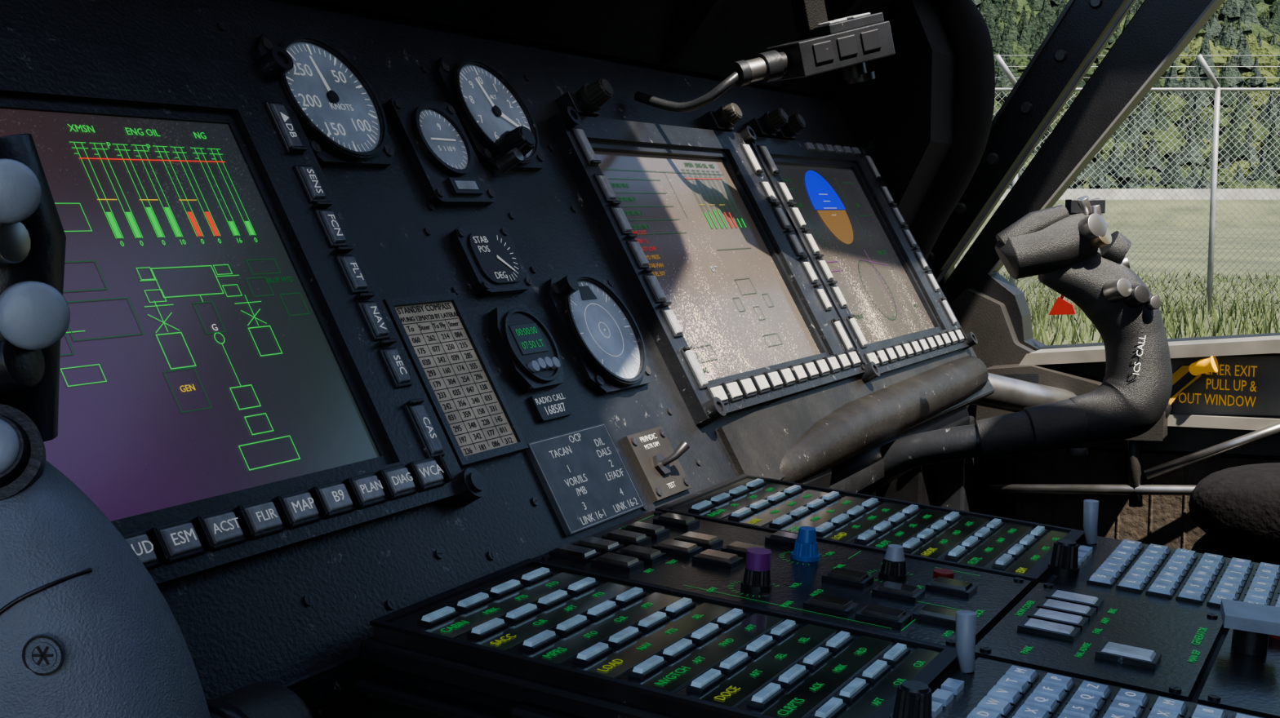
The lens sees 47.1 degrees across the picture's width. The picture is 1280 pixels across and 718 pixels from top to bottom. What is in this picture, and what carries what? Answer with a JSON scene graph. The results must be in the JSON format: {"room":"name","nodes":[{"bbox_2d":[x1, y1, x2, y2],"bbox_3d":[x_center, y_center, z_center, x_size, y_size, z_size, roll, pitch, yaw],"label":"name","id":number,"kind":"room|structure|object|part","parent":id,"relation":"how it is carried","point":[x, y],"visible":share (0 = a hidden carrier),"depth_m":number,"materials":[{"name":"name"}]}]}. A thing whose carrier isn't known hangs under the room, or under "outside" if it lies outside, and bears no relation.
{"room":"control cabin","nodes":[
{"label":"control cabin","id":0,"kind":"room"},
{"bbox_2d":[0,133,210,717],"bbox_3d":[-0.189,0.047,0.458,0.108,0.234,0.082,0,6,0],"label":"grip","id":1,"kind":"object","parent":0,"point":[86,631],"visible":1,"depth_m":0.44,"materials":[{"name":"plastic"}]},
{"bbox_3d":[-0.188,0.095,0.462,0.112,0.139,0.084,0,6,0],"label":"casing","id":2,"kind":"part","parent":1,"relation":"part of","materials":[{"name":"grey plastic"}]},
{"bbox_2d":[869,266,1017,519],"bbox_3d":[0.828,0.385,1.834,2.400,1.010,0.050,3,7,28],"label":"wall","id":3,"kind":"structure","parent":0,"point":[1001,471],"depth_m":1.97,"materials":[{"name":"black"}]},
{"bbox_2d":[926,0,1136,282],"bbox_3d":[0.672,-0.571,1.798,0.697,1.000,0.065,3,7,28],"label":"pillar","id":4,"kind":"structure","parent":3,"relation":"attached to","point":[1082,30],"depth_m":1.89,"materials":[{"name":"metal"}]},
{"bbox_2d":[941,0,1279,458],"bbox_3d":[1.148,-0.427,1.568,1.666,1.242,0.055,3,7,28],"label":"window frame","id":5,"kind":"structure","parent":3,"relation":"in","point":[1159,31],"depth_m":1.86,"materials":[{"name":"black metal"}]},
{"bbox_2d":[949,288,1279,456],"bbox_3d":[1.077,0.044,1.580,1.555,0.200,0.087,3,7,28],"label":"door","id":6,"kind":"structure","parent":3,"relation":"in","point":[1193,427],"depth_m":1.80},
{"bbox_2d":[1048,294,1075,315],"bbox_3d":[0.543,-0.087,1.887,0.034,0.062,0.004,3,7,28],"label":"tag","id":7,"kind":"object","parent":6,"relation":"attached to","point":[1061,307],"visible":0.69,"depth_m":1.89,"materials":[{"name":"red plastic"}]},
{"bbox_3d":[1.077,0.044,1.580,1.555,0.200,0.087,3,7,28],"label":"trim","id":8,"kind":"part","parent":6,"relation":"part of","materials":[{"name":"plastic"}]},
{"bbox_2d":[987,422,1279,506],"bbox_3d":[0.753,0.121,1.741,0.671,0.136,0.047,3,7,27],"label":"tubing","id":9,"kind":"object","parent":6,"relation":"attached to","point":[1135,489],"visible":0.88,"depth_m":1.80,"materials":[{"name":"metal"}]},
{"bbox_3d":[0.662,0.035,1.788,0.077,0.084,0.043,3,7,28],"label":"emergency exit handle","id":10,"kind":"part","parent":6,"relation":"part of","materials":[{"name":"yellow metal"}]},
{"bbox_2d":[1178,392,1256,407],"bbox_3d":[0.689,0.049,1.800,0.122,0.013,0.001,3,7,28],"label":"label","id":11,"kind":"object","parent":6,"relation":"attached to","point":[1197,394],"visible":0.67,"depth_m":1.79,"materials":[{"name":"paint"}]},
{"bbox_2d":[1206,378,1256,391],"bbox_3d":[0.718,0.032,1.783,0.057,0.013,0.001,3,7,28],"label":"label","id":12,"kind":"object","parent":6,"relation":"attached to","point":[1207,380],"visible":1,"depth_m":1.78,"materials":[{"name":"paint"}]},
{"bbox_2d":[1205,364,1257,377],"bbox_3d":[0.717,0.014,1.781,0.058,0.013,0.001,3,7,28],"label":"label","id":13,"kind":"object","parent":6,"relation":"attached to","point":[1226,366],"visible":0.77,"depth_m":1.78,"materials":[{"name":"paint"}]},
{"bbox_2d":[1015,448,1279,550],"bbox_3d":[1.053,0.287,1.661,1.250,0.340,0.027,3,7,28],"label":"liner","id":14,"kind":"object","parent":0,"point":[1166,521],"depth_m":1.87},
{"bbox_3d":[0.592,1.036,0.589,1.900,0.030,2.700,3,7,28],"label":"floor","id":15,"kind":"structure","parent":0,"visible":0},
{"bbox_2d":[354,474,1279,717],"bbox_3d":[0.262,0.507,0.724,0.762,0.810,0.428,3,7,28],"label":"console","id":16,"kind":"object","parent":15,"relation":"on","point":[743,596],"visible":1,"depth_m":0.69,"materials":[{"name":"plastic"}]},
{"bbox_2d":[0,0,994,717],"bbox_3d":[-0.129,0.019,0.866,0.218,0.459,1.900,3,7,28],"label":"panel","id":17,"kind":"object","parent":16,"relation":"attached to","point":[297,619],"depth_m":0.89,"materials":[{"name":"black paint"}]},
{"bbox_2d":[0,34,486,587],"bbox_3d":[-0.224,-0.031,0.659,0.152,0.251,0.336,3,7,27],"label":"display","id":18,"kind":"object","parent":17,"relation":"attached to","point":[237,384],"visible":0.93,"depth_m":0.69,"materials":[{"name":"plastic"}]},
{"bbox_2d":[205,682,313,717],"bbox_3d":[-0.164,0.154,0.547,0.052,0.049,0.096,3,7,28],"label":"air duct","id":19,"kind":"object","parent":17,"relation":"attached to","point":[258,700],"visible":0.82,"depth_m":0.57,"materials":[{"name":"plastic"}]},
{"bbox_2d":[252,31,395,168],"bbox_3d":[-0.180,-0.150,0.851,0.050,0.077,0.084,3,7,28],"label":"indicator","id":20,"kind":"object","parent":17,"relation":"attached to","point":[341,116],"visible":0.98,"depth_m":0.85,"materials":[{"name":"plastic"}]},
{"bbox_2d":[384,97,496,206],"bbox_3d":[-0.125,-0.130,0.927,0.042,0.068,0.066,3,7,28],"label":"indicator","id":21,"kind":"object","parent":17,"relation":"attached to","point":[449,171],"visible":1,"depth_m":0.92,"materials":[{"name":"plastic"}]},
{"bbox_2d":[382,292,528,468],"bbox_3d":[-0.104,0.011,0.824,0.056,0.091,0.067,3,7,28],"label":"card","id":22,"kind":"object","parent":17,"relation":"attached to","point":[459,382],"visible":1,"depth_m":0.82,"materials":[{"name":"paper"}]},
{"bbox_2d":[433,57,544,173],"bbox_3d":[-0.094,-0.166,1.000,0.064,0.079,0.084,3,7,28],"label":"barometric altimeter","id":23,"kind":"object","parent":17,"relation":"attached to","point":[497,122],"visible":1,"depth_m":0.98,"materials":[{"name":"plastic"}]},
{"bbox_2d":[448,225,532,297],"bbox_3d":[-0.093,-0.061,0.914,0.028,0.043,0.058,3,7,28],"label":"indicator","id":24,"kind":"object","parent":17,"relation":"attached to","point":[488,256],"visible":1,"depth_m":0.91,"materials":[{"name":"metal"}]},
{"bbox_2d":[488,304,564,393],"bbox_3d":[-0.069,-0.007,0.899,0.034,0.051,0.053,3,7,28],"label":"clock","id":25,"kind":"object","parent":17,"relation":"attached to","point":[528,352],"visible":1,"depth_m":0.89,"materials":[{"name":"black plastic"}]},
{"bbox_2d":[528,389,573,422],"bbox_3d":[-0.054,0.029,0.894,0.011,0.016,0.036,3,7,28],"label":"placard","id":26,"kind":"object","parent":17,"relation":"attached to","point":[553,405],"visible":1,"depth_m":0.89,"materials":[{"name":"black paint"}]},
{"bbox_3d":[-0.038,-0.196,1.108,0.038,0.031,0.034,3,7,28],"label":"display knob","id":27,"kind":"part","parent":17,"relation":"part of","materials":[{"name":"black plastic"}]},
{"bbox_2d":[525,423,644,537],"bbox_3d":[-0.033,0.071,0.888,0.032,0.053,0.090,3,7,28],"label":"placard","id":28,"kind":"object","parent":17,"relation":"attached to","point":[587,484],"visible":1,"depth_m":0.88},
{"bbox_2d":[544,274,651,395],"bbox_3d":[-0.026,-0.018,0.982,0.050,0.078,0.084,3,7,28],"label":"indicator","id":29,"kind":"object","parent":17,"relation":"attached to","point":[604,340],"visible":1,"depth_m":0.97,"materials":[{"name":"glass"}]},
{"bbox_2d":[277,0,995,260],"bbox_3d":[-0.554,-0.219,1.018,1.054,0.480,2.215,3,7,28],"label":"shield","id":30,"kind":"object","parent":17,"relation":"on","point":[926,112],"visible":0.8,"depth_m":1.63,"materials":[{"name":"plastic"}]},
{"bbox_2d":[277,0,935,100],"bbox_3d":[-0.566,-0.278,1.004,1.042,0.280,2.190,3,7,28],"label":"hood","id":31,"kind":"object","parent":30,"relation":"attached to","point":[702,38],"depth_m":1.29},
{"bbox_2d":[634,0,895,112],"bbox_3d":[0.105,-0.296,1.199,0.213,0.189,0.067,-2,6,-16],"label":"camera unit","id":32,"kind":"object","parent":30,"relation":"attached to","point":[846,43],"visible":1,"depth_m":1.19,"materials":[{"name":"plastic"}]},
{"bbox_2d":[827,0,995,260],"bbox_3d":[0.016,-0.308,1.881,0.854,0.480,0.150,3,7,28],"label":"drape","id":33,"kind":"object","parent":30,"relation":"hanging from","point":[926,112],"depth_m":1.68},
{"bbox_2d":[622,426,691,503],"bbox_3d":[0.014,0.069,0.963,0.032,0.042,0.050,3,7,28],"label":"switch panel","id":34,"kind":"object","parent":17,"relation":"attached to","point":[658,466],"visible":1,"depth_m":0.96,"materials":[{"name":"grey metal"}]},
{"bbox_2d":[546,112,864,425],"bbox_3d":[0.066,-0.080,1.204,0.139,0.225,0.338,3,7,28],"label":"display","id":35,"kind":"object","parent":17,"relation":"attached to","point":[724,286],"visible":1,"depth_m":1.18,"materials":[{"name":"plastic"}]},
{"bbox_3d":[0.076,-0.217,1.329,0.034,0.029,0.034,3,7,28],"label":"display knob","id":36,"kind":"part","parent":17,"relation":"part of","materials":[{"name":"plastic"}]},
{"bbox_3d":[0.125,-0.226,1.416,0.037,0.031,0.034,3,7,28],"label":"display knob","id":37,"kind":"part","parent":17,"relation":"part of","materials":[{"name":"black plastic"}]},
{"bbox_2d":[558,106,977,427],"bbox_3d":[0.151,-0.095,1.355,0.151,0.240,0.685,3,7,28],"label":"display","id":38,"kind":"object","parent":17,"relation":"attached to","point":[891,305],"visible":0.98,"depth_m":1.49,"materials":[{"name":"plastic"}]},
{"bbox_3d":[0.147,-0.229,1.461,0.035,0.030,0.034,3,7,28],"label":"display knob","id":39,"kind":"part","parent":17,"relation":"part of","materials":[{"name":"black plastic"}]},
{"bbox_3d":[0.231,0.130,0.732,0.003,0.001,0.010,9,9,27],"label":"label arm","id":40,"kind":"part","parent":16,"relation":"part of"},
{"bbox_2d":[875,372,1076,512],"bbox_3d":[0.298,0.420,1.838,0.469,0.841,0.187,-3,7,-26],"label":"frame","id":41,"kind":"object","parent":15,"relation":"on","point":[948,484],"visible":0.03,"depth_m":1.84,"materials":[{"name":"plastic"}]},
{"bbox_2d":[881,195,1172,482],"bbox_3d":[0.317,0.004,1.318,0.311,0.298,0.079,1,6,10],"label":"stick","id":42,"kind":"object","parent":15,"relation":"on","point":[1072,253],"visible":0.98,"depth_m":1.29,"materials":[{"name":"plastic"}]},
{"bbox_2d":[1188,462,1279,565],"bbox_3d":[0.836,0.179,1.224,0.776,1.544,0.559,3,7,28],"label":"seat","id":43,"kind":"object","parent":15,"relation":"on","point":[1237,508],"visible":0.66,"depth_m":1.47,"materials":[{"name":"black fabric"}]},
{"bbox_3d":[0.823,0.245,1.487,0.520,0.160,0.120,3,7,28],"label":"seat","id":44,"kind":"part","parent":43,"relation":"part of","materials":[{"name":"black fabric"}]},
{"label":"outside","id":45,"kind":"structure","parent":0,"visible":0},
{"bbox_2d":[954,227,1279,345],"bbox_3d":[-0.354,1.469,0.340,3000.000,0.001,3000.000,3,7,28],"label":"ground","id":46,"kind":"structure","parent":45,"point":[1126,233],"depth_m":40.12,"materials":[{"name":"green plant"}]},
{"bbox_2d":[954,53,1279,314],"bbox_3d":[7.835,-2.412,20.410,17.010,3.595,0.178,0,6,0],"label":"fence","id":47,"kind":"object","parent":46,"relation":"on","point":[1204,65],"visible":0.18,"depth_m":20.45,"materials":[{"name":"metal"}]},
{"bbox_2d":[972,0,1279,188],"bbox_3d":[60.000,-142.718,297.196,640.000,226.574,369.418,0,6,0],"label":"trees","id":48,"kind":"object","parent":46,"relation":"on","point":[1015,27],"visible":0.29,"depth_m":179.93,"materials":[{"name":"green plant"}]},
{"bbox_2d":[981,188,1279,227],"bbox_3d":[50.000,-12.029,116.380,220.000,3.000,14.000,0,6,0],"label":"concrete barrier","id":49,"kind":"object","parent":46,"relation":"on","point":[1152,194],"visible":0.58,"depth_m":115.66,"materials":[{"name":"grey concrete"}]},
{"bbox_2d":[998,268,1279,345],"bbox_3d":[6.250,-1.236,24.423,11.919,0.432,18.938,3,7,28],"label":"grass","id":50,"kind":"structure","parent":46,"relation":"on","point":[1037,313],"depth_m":18.82,"materials":[{"name":"green plant"}]}
]}

